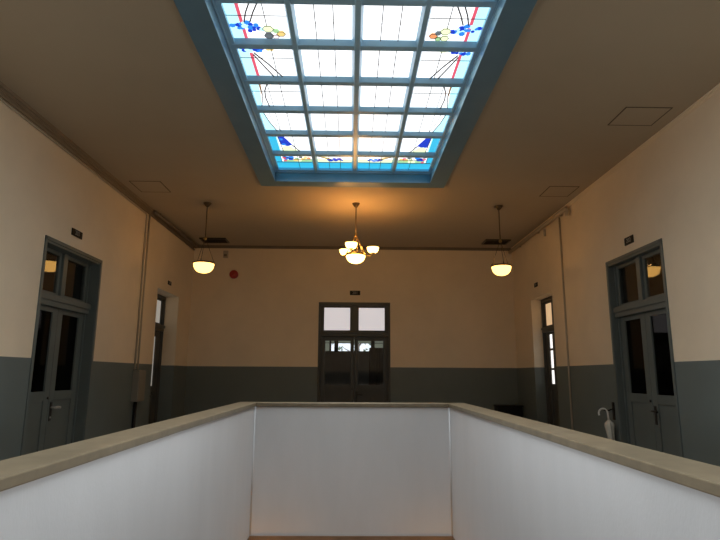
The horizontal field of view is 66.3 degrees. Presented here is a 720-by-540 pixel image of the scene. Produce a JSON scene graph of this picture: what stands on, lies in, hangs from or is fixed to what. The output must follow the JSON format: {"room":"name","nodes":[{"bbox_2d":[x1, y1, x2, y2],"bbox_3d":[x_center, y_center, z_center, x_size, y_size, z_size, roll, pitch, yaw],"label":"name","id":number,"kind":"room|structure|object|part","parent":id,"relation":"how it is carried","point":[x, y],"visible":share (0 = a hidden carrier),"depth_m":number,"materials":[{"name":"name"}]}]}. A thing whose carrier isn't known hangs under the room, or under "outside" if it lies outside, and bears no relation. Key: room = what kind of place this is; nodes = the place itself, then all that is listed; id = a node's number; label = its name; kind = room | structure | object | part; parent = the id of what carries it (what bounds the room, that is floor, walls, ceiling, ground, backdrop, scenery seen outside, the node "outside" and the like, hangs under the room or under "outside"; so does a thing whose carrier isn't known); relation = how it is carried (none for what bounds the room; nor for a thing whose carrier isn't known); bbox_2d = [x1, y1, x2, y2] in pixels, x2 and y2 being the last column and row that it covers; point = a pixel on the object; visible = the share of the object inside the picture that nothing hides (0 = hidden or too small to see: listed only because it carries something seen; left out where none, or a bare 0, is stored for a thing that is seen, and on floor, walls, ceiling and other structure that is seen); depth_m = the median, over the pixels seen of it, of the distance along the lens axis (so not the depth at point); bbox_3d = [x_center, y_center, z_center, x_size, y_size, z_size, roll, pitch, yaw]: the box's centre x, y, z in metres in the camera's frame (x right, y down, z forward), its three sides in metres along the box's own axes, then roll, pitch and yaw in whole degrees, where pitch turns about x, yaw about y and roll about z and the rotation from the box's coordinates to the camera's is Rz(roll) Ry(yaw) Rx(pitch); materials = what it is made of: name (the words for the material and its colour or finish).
{"room":"stair hall","nodes":[
{"label":"stair hall","id":0,"kind":"room"},
{"bbox_2d":[0,97,193,460],"bbox_3d":[-3.573,-0.004,3.973,0.400,4.450,15.604,0,-11,-1],"label":"wall","id":1,"kind":"structure","parent":0,"point":[44,190],"depth_m":7.11,"materials":[{"name":"beige paint"}]},
{"bbox_2d":[20,235,102,455],"bbox_3d":[-3.536,1.204,6.354,0.259,2.967,1.374,0,-11,-1],"label":"door","id":2,"kind":"structure","parent":1,"relation":"in","point":[61,365],"depth_m":6.57,"materials":[{"name":"grey paint"}]},
{"bbox_3d":[-3.569,0.891,6.097,0.005,0.903,0.413,0,-11,-1],"label":"glass pane","id":3,"kind":"part","parent":2,"relation":"part of","materials":[{"name":"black glass"}]},
{"bbox_3d":[-3.562,0.008,6.242,0.006,0.453,0.493,0,-11,-1],"label":"transom pane","id":4,"kind":"part","parent":2,"relation":"part of","materials":[{"name":"clear glass"}]},
{"bbox_3d":[-3.559,0.065,6.570,0.080,0.515,1.240,0,-11,-1],"label":"transom sash","id":5,"kind":"part","parent":2,"relation":"part of","materials":[{"name":"grey paint"}]},
{"bbox_3d":[-3.580,1.007,6.707,0.005,0.903,0.413,0,-11,-1],"label":"glass pane","id":6,"kind":"part","parent":2,"relation":"part of","materials":[{"name":"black glass"}]},
{"bbox_3d":[-3.573,0.132,6.895,0.006,0.453,0.493,0,-11,-1],"label":"transom pane","id":7,"kind":"part","parent":2,"relation":"part of","materials":[{"name":"clear glass"}]},
{"bbox_2d":[0,97,147,368],"bbox_3d":[-3.327,-0.849,2.559,0.026,2.466,12.402,0,-11,-1],"label":"conduit","id":8,"kind":"object","parent":1,"relation":"attached to","point":[1,99],"visible":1,"depth_m":7.68,"materials":[{"name":"beige metal"}]},
{"bbox_2d":[71,228,82,239],"bbox_3d":[-3.403,-0.437,6.632,0.014,0.085,0.250,0,-11,-1],"label":"door sign","id":9,"kind":"object","parent":1,"relation":"attached to","point":[74,232],"visible":1,"depth_m":6.62,"materials":[{"name":"black paint"}]},
{"bbox_2d":[0,81,194,247],"bbox_3d":[-3.334,-1.899,4.103,0.050,0.075,15.144,0,-11,-1],"label":"crown molding","id":10,"kind":"structure","parent":1,"relation":"attached to","point":[8,93],"depth_m":6.46,"materials":[{"name":"brown paint"}]},
{"bbox_2d":[0,93,194,250],"bbox_3d":[-3.343,-1.832,4.131,0.028,0.027,15.124,0,-11,-1],"label":"conduit","id":11,"kind":"object","parent":1,"relation":"attached to","point":[1,95],"visible":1,"depth_m":6.64,"materials":[{"name":"beige metal"}]},
{"bbox_2d":[131,402,136,428],"bbox_3d":[-3.432,2.538,8.316,0.050,1.079,0.052,0,-11,-1],"label":"pipe","id":12,"kind":"object","parent":1,"relation":"attached to","point":[134,403],"visible":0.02,"depth_m":8.36,"materials":[{"name":"black metal"}]},
{"bbox_2d":[131,370,145,401],"bbox_3d":[-3.404,1.780,8.481,0.107,0.470,0.280,0,-11,-1],"label":"junction box","id":13,"kind":"object","parent":1,"relation":"attached to","point":[139,376],"visible":1,"depth_m":8.37,"materials":[{"name":"beige paint"}]},
{"bbox_3d":[-3.354,1.781,8.482,0.008,0.440,0.254,0,-11,-1],"label":"lid","id":14,"kind":"part","parent":13,"relation":"part of","materials":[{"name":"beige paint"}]},
{"bbox_2d":[137,215,150,369],"bbox_3d":[-3.433,0.324,8.757,0.025,2.475,0.026,0,-11,-1],"label":"conduit","id":15,"kind":"object","parent":1,"relation":"attached to","point":[149,215],"visible":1,"depth_m":8.74,"materials":[{"name":"beige metal"}]},
{"bbox_2d":[148,294,165,423],"bbox_3d":[-3.780,1.858,9.738,0.185,2.943,1.166,0,-11,-1],"label":"door","id":16,"kind":"structure","parent":1,"relation":"in","point":[161,300],"depth_m":10.21,"materials":[{"name":"grey paint"}]},
{"bbox_3d":[-3.787,1.658,10.046,0.005,0.898,0.113,0,-11,-1],"label":"glass pane","id":17,"kind":"part","parent":16,"relation":"part of","materials":[{"name":"grey"}]},
{"bbox_3d":[-3.780,0.763,10.238,0.006,0.428,0.403,0,-11,-1],"label":"transom pane","id":18,"kind":"part","parent":16,"relation":"part of","materials":[{"name":"grey glass"}]},
{"bbox_3d":[-3.766,0.705,9.957,0.080,0.490,1.060,0,-11,-1],"label":"transom sash","id":19,"kind":"part","parent":16,"relation":"part of","materials":[{"name":"white glass"}]},
{"bbox_3d":[-3.798,1.857,9.737,0.150,2.943,1.166,0,-11,-1],"label":"frame","id":20,"kind":"part","parent":16,"relation":"part of","materials":[{"name":"grey paint"}]},
{"bbox_2d":[325,352,368,384],"bbox_3d":[-0.234,3.036,16.787,3.500,3.300,0.120,0,-11,-1],"label":"wall","id":21,"kind":"structure","parent":0,"point":[337,364],"depth_m":16.73,"materials":[{"name":"paint"}]},
{"bbox_2d":[325,341,382,351],"bbox_3d":[-0.200,2.309,16.925,1.880,0.420,0.060,0,-11,-1],"label":"window","id":22,"kind":"structure","parent":21,"relation":"in","point":[374,344],"depth_m":16.92,"materials":[{"name":"clear glass"}]},
{"bbox_2d":[184,248,518,414],"bbox_3d":[-0.148,1.446,11.495,6.705,4.450,0.400,0,-11,-1],"label":"wall","id":23,"kind":"structure","parent":0,"point":[253,335],"depth_m":11.36,"materials":[{"name":"beige paint"}]},
{"bbox_2d":[223,251,227,257],"bbox_3d":[-2.815,-0.330,11.555,0.100,0.150,0.055,0,-11,-1],"label":"detector","id":24,"kind":"object","parent":23,"relation":"attached to","point":[225,253],"visible":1,"depth_m":11.53,"materials":[{"name":"beige plastic"}]},
{"bbox_2d":[229,270,237,278],"bbox_3d":[-2.629,0.087,11.471,0.180,0.179,0.072,0,-11,-1],"label":"fire alarm","id":25,"kind":"object","parent":23,"relation":"attached to","point":[233,274],"visible":1,"depth_m":11.46,"materials":[{"name":"red plastic"}]},
{"bbox_2d":[195,245,510,250],"bbox_3d":[-0.134,-0.464,11.624,6.705,0.050,0.060,0,-11,-1],"label":"crown molding","id":26,"kind":"structure","parent":23,"relation":"attached to","point":[200,246],"depth_m":11.62,"materials":[{"name":"brown wood"}]},
{"bbox_2d":[317,302,390,401],"bbox_3d":[-0.123,2.146,11.228,1.476,2.974,0.185,0,-11,-1],"label":"door","id":27,"kind":"structure","parent":23,"relation":"in","point":[353,322],"depth_m":11.32,"materials":[{"name":"grey paint"}]},
{"bbox_3d":[-0.474,1.017,11.438,0.544,0.475,0.006,0,-11,-1],"label":"transom pane","id":28,"kind":"part","parent":27,"relation":"part of","materials":[{"name":"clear glass"}]},
{"bbox_3d":[-0.116,1.014,11.435,1.342,0.537,0.080,0,-11,-1],"label":"transom sash","id":29,"kind":"part","parent":27,"relation":"part of","materials":[{"name":"grey paint"}]},
{"bbox_3d":[0.242,1.023,11.449,0.544,0.475,0.006,0,-11,-1],"label":"transom pane","id":30,"kind":"part","parent":27,"relation":"part of","materials":[{"name":"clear glass"}]},
{"bbox_2d":[350,291,359,294],"bbox_3d":[-0.103,0.477,11.469,0.215,0.092,0.014,0,-11,-1],"label":"door sign","id":31,"kind":"object","parent":23,"relation":"attached to","point":[351,292],"visible":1,"depth_m":11.46,"materials":[{"name":"black paint"}]},
{"bbox_2d":[0,0,719,247],"bbox_3d":[-0.006,-2.048,4.219,6.705,0.300,15.204,0,-11,-1],"label":"ceiling","id":32,"kind":"structure","parent":0,"point":[127,82],"depth_m":5.70,"materials":[{"name":"paint"}]},
{"bbox_2d":[129,181,170,191],"bbox_3d":[-3.022,-1.201,7.955,0.440,0.004,0.475,0,-11,-1],"label":"ceiling hatch","id":33,"kind":"object","parent":32,"relation":"attached to","point":[143,186],"visible":1,"depth_m":7.94,"materials":[{"name":"paint"}]},
{"bbox_2d":[153,210,198,247],"bbox_3d":[-3.382,-0.724,10.283,0.063,0.077,2.544,0,-11,-1],"label":"pipe","id":34,"kind":"object","parent":32,"relation":"attached to","point":[155,212],"visible":1,"depth_m":10.00,"materials":[{"name":"beige metal"}]},
{"bbox_2d":[193,202,214,272],"bbox_3d":[-2.411,-0.506,8.596,0.336,1.124,0.336,0,-11,-1],"label":"pendant lamp","id":35,"kind":"object","parent":32,"relation":"hanging from","point":[201,266],"visible":1,"depth_m":8.43,"materials":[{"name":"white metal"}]},
{"bbox_3d":[-2.413,-0.029,8.506,0.316,0.154,0.316,0,-11,-1],"label":"lamp shade","id":36,"kind":"part","parent":35,"relation":"part of","materials":[{"name":"white glass"}]},
{"bbox_3d":[-2.409,-0.746,8.642,0.015,0.515,0.016,0,-11,-1],"label":"stem","id":37,"kind":"part","parent":35,"relation":"part of","materials":[{"name":"brown metal"}]},
{"bbox_2d":[199,238,228,242],"bbox_3d":[-2.925,-0.594,11.088,0.520,0.024,0.360,0,-11,-1],"label":"ceiling vent","id":38,"kind":"object","parent":32,"relation":"in","point":[209,240],"visible":0.93,"depth_m":11.06,"materials":[{"name":"metal"}]},
{"bbox_2d":[173,0,536,187],"bbox_3d":[-0.038,-2.032,4.141,2.595,0.302,7.578,0,-11,-1],"label":"skylight","id":39,"kind":"object","parent":32,"relation":"attached to","point":[314,93],"visible":1,"depth_m":5.20,"materials":[{"name":"glass"}]},
{"bbox_3d":[-0.026,-2.056,4.167,2.088,0.016,7.034,0,-11,-1],"label":"stained glass","id":40,"kind":"part","parent":39,"relation":"part of","materials":[{"name":"multicoloured"}]},
{"bbox_2d":[340,202,378,263],"bbox_3d":[-0.014,-0.579,8.572,0.616,0.962,0.654,0,-11,-1],"label":"chandelier","id":41,"kind":"object","parent":32,"relation":"hanging from","point":[353,257],"visible":1,"depth_m":8.48,"materials":[{"name":"white glass"}]},
{"bbox_3d":[-0.067,-0.168,8.517,0.298,0.134,0.298,0,-11,-1],"label":"lamp shade","id":42,"kind":"part","parent":41,"relation":"part of","materials":[{"name":"white glass"}]},
{"bbox_2d":[482,239,510,244],"bbox_3d":[2.735,-0.562,11.087,0.500,0.024,0.360,0,-11,-1],"label":"ceiling vent","id":43,"kind":"object","parent":32,"relation":"in","point":[486,241],"visible":1,"depth_m":11.06,"materials":[{"name":"metal"}]},
{"bbox_2d":[491,205,511,275],"bbox_3d":[2.205,-0.466,8.667,0.320,1.124,0.320,0,-11,-1],"label":"pendant lamp","id":44,"kind":"object","parent":32,"relation":"hanging from","point":[502,269],"visible":1,"depth_m":8.51,"materials":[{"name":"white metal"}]},
{"bbox_3d":[2.206,-0.706,8.713,0.015,0.515,0.016,0,-11,-1],"label":"stem","id":45,"kind":"part","parent":44,"relation":"part of","materials":[{"name":"brown metal"}]},
{"bbox_3d":[2.202,0.013,8.576,0.300,0.150,0.300,0,-11,-1],"label":"lamp shade","id":46,"kind":"part","parent":44,"relation":"part of","materials":[{"name":"white glass"}]},
{"bbox_2d":[540,186,579,196],"bbox_3d":[2.907,-1.147,8.060,0.430,0.004,0.455,0,-11,-1],"label":"ceiling hatch","id":47,"kind":"object","parent":32,"relation":"attached to","point":[551,191],"visible":1,"depth_m":8.05,"materials":[{"name":"paint"}]},
{"bbox_2d":[608,107,672,125],"bbox_3d":[2.897,-1.591,5.721,0.475,0.004,0.410,0,-11,-1],"label":"ceiling hatch","id":48,"kind":"object","parent":32,"relation":"attached to","point":[629,116],"visible":1,"depth_m":5.71,"materials":[{"name":"paint"}]},
{"bbox_2d":[598,408,614,439],"bbox_3d":[3.154,2.239,6.994,0.181,0.958,0.153,-6,-12,30],"label":"umbrella","id":49,"kind":"object","parent":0,"point":[609,425],"visible":0.56,"depth_m":6.99,"materials":[{"name":"white fabric"}]},
{"bbox_3d":[3.114,1.845,7.052,0.139,0.164,0.023,-3,-11,-2],"label":"handle","id":50,"kind":"part","parent":49,"relation":"part of","materials":[{"name":"white plastic"}]},
{"bbox_2d":[512,91,719,466],"bbox_3d":[3.530,0.058,4.082,0.400,4.450,15.604,0,-11,-1],"label":"wall","id":51,"kind":"structure","parent":0,"point":[669,190],"depth_m":6.68,"materials":[{"name":"beige paint"}]},
{"bbox_2d":[508,207,568,253],"bbox_3d":[3.201,-0.636,10.091,0.087,0.154,3.168,0,-11,-1],"label":"pipe","id":52,"kind":"object","parent":51,"relation":"attached to","point":[565,209],"visible":1,"depth_m":9.60,"materials":[{"name":"beige metal"}]},
{"bbox_2d":[541,296,559,426],"bbox_3d":[3.467,1.894,9.599,0.185,2.903,1.096,0,-11,-1],"label":"door","id":53,"kind":"structure","parent":51,"relation":"in","point":[551,385],"depth_m":9.98,"materials":[{"name":"grey paint"}]},
{"bbox_3d":[3.485,1.894,9.600,0.150,2.903,1.096,0,-11,-1],"label":"frame","id":54,"kind":"part","parent":53,"relation":"part of","materials":[{"name":"grey paint"}]},
{"bbox_3d":[3.467,0.751,9.816,0.080,0.470,0.990,0,-11,-1],"label":"transom sash","id":55,"kind":"part","parent":53,"relation":"part of","materials":[{"name":"grey paint"}]},
{"bbox_3d":[3.471,0.806,10.081,0.006,0.408,0.368,0,-11,-1],"label":"transom pane","id":56,"kind":"part","parent":53,"relation":"part of","materials":[{"name":"clear glass"}]},
{"bbox_3d":[3.468,1.598,9.908,0.005,0.888,0.168,0,-11,-1],"label":"glass pane","id":57,"kind":"part","parent":53,"relation":"part of","materials":[{"name":"grey"}]},
{"bbox_2d":[558,217,573,429],"bbox_3d":[3.236,1.117,8.618,0.027,4.020,0.028,0,-11,-1],"label":"conduit","id":58,"kind":"object","parent":51,"relation":"attached to","point":[558,217],"visible":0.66,"depth_m":8.65,"materials":[{"name":"beige metal"}]},
{"bbox_2d":[604,402,615,419],"bbox_3d":[3.202,1.810,7.068,0.159,0.220,0.054,5,-12,-21],"label":"wall hook","id":59,"kind":"object","parent":51,"relation":"attached to","point":[613,405],"visible":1,"depth_m":7.08,"materials":[{"name":"black paint"}]},
{"bbox_3d":[3.263,1.815,7.091,0.012,0.220,0.056,0,-11,-1],"label":"plate","id":60,"kind":"part","parent":59,"relation":"part of","materials":[{"name":"black paint"}]},
{"bbox_2d":[511,83,719,248],"bbox_3d":[3.330,-1.855,4.208,0.030,0.045,15.144,0,-11,-1],"label":"crown molding","id":61,"kind":"structure","parent":51,"relation":"attached to","point":[716,88],"depth_m":6.31,"materials":[{"name":"beige paint"}]},
{"bbox_2d":[624,235,633,245],"bbox_3d":[3.286,-0.362,6.737,0.014,0.095,0.210,0,-11,-1],"label":"door sign","id":62,"kind":"object","parent":51,"relation":"attached to","point":[630,239],"visible":1,"depth_m":6.71,"materials":[{"name":"black paint"}]},
{"bbox_2d":[605,238,683,457],"bbox_3d":[3.377,1.244,6.410,0.214,2.987,1.339,0,-11,-1],"label":"door","id":63,"kind":"structure","parent":51,"relation":"in","point":[648,415],"depth_m":6.54,"materials":[{"name":"grey paint"}]},
{"bbox_3d":[3.395,0.171,6.944,0.006,0.473,0.476,0,-11,-1],"label":"transom pane","id":64,"kind":"part","parent":63,"relation":"part of","materials":[{"name":"clear glass"}]},
{"bbox_3d":[3.391,1.056,6.753,0.005,0.903,0.396,0,-11,-1],"label":"glass pane","id":65,"kind":"part","parent":63,"relation":"part of","materials":[{"name":"black glass"}]},
{"bbox_3d":[3.391,0.106,6.627,0.080,0.535,1.205,0,-11,-1],"label":"transom sash","id":66,"kind":"part","parent":63,"relation":"part of","materials":[{"name":"grey paint"}]},
{"bbox_3d":[3.405,0.050,6.308,0.006,0.473,0.476,0,-11,-1],"label":"transom pane","id":67,"kind":"part","parent":63,"relation":"part of","materials":[{"name":"clear glass"}]},
{"bbox_3d":[3.401,0.944,6.160,0.005,0.903,0.396,0,-11,-1],"label":"glass pane","id":68,"kind":"part","parent":63,"relation":"part of","materials":[{"name":"black glass"}]},
{"bbox_3d":[-0.032,2.421,3.369,7.505,0.500,16.004,0,-11,-1],"label":"floor","id":69,"kind":"structure","parent":0,"visible":0},
{"bbox_2d":[0,402,719,539],"bbox_3d":[-0.044,1.711,3.499,2.647,1.415,5.875,0,-11,-1],"label":"parapet","id":70,"kind":"object","parent":69,"relation":"on","point":[239,470],"visible":1,"depth_m":3.98,"materials":[{"name":"white paint"}]},
{"bbox_2d":[247,536,454,539],"bbox_3d":[-0.051,2.904,3.273,2.287,1.015,5.515,0,-11,-1],"label":"trim","id":71,"kind":"structure","parent":70,"relation":"attached to","point":[249,537],"depth_m":6.02,"materials":[{"name":"brown wood"}]},
{"bbox_2d":[494,405,522,416],"bbox_3d":[2.937,3.134,10.842,0.500,0.925,0.353,0,-11,-1],"label":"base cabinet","id":72,"kind":"object","parent":69,"relation":"on","point":[516,410],"visible":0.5,"depth_m":10.76,"materials":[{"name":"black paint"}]},
{"bbox_3d":[2.825,3.092,10.695,0.221,0.810,0.016,0,-11,-1],"label":"door","id":73,"kind":"part","parent":72,"relation":"part of","materials":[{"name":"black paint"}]},
{"bbox_3d":[3.054,3.094,10.699,0.221,0.810,0.016,0,-11,-1],"label":"door","id":74,"kind":"part","parent":72,"relation":"part of","materials":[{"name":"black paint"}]},
{"bbox_3d":[-0.189,2.536,14.156,3.500,3.500,5.236,0,-11,-1],"label":"wall","id":75,"kind":"structure","parent":0,"visible":0},
{"bbox_2d":[369,348,382,384],"bbox_3d":[0.520,3.321,16.386,0.500,2.000,0.111,0,-11,-1],"label":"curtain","id":76,"kind":"object","parent":75,"relation":"hanging from","point":[375,354],"visible":0.52,"depth_m":16.46,"materials":[{"name":"brown fabric"}]},
{"label":"outside","id":77,"kind":"structure","parent":0,"visible":0},
{"bbox_2d":[332,343,370,350],"bbox_3d":[-0.072,3.155,19.951,2.366,4.257,1.845,0,-11,-1],"label":"tree","id":78,"kind":"object","parent":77,"point":[359,344],"visible":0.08,"depth_m":19.99,"materials":[{"name":"green plant"}]}
]}

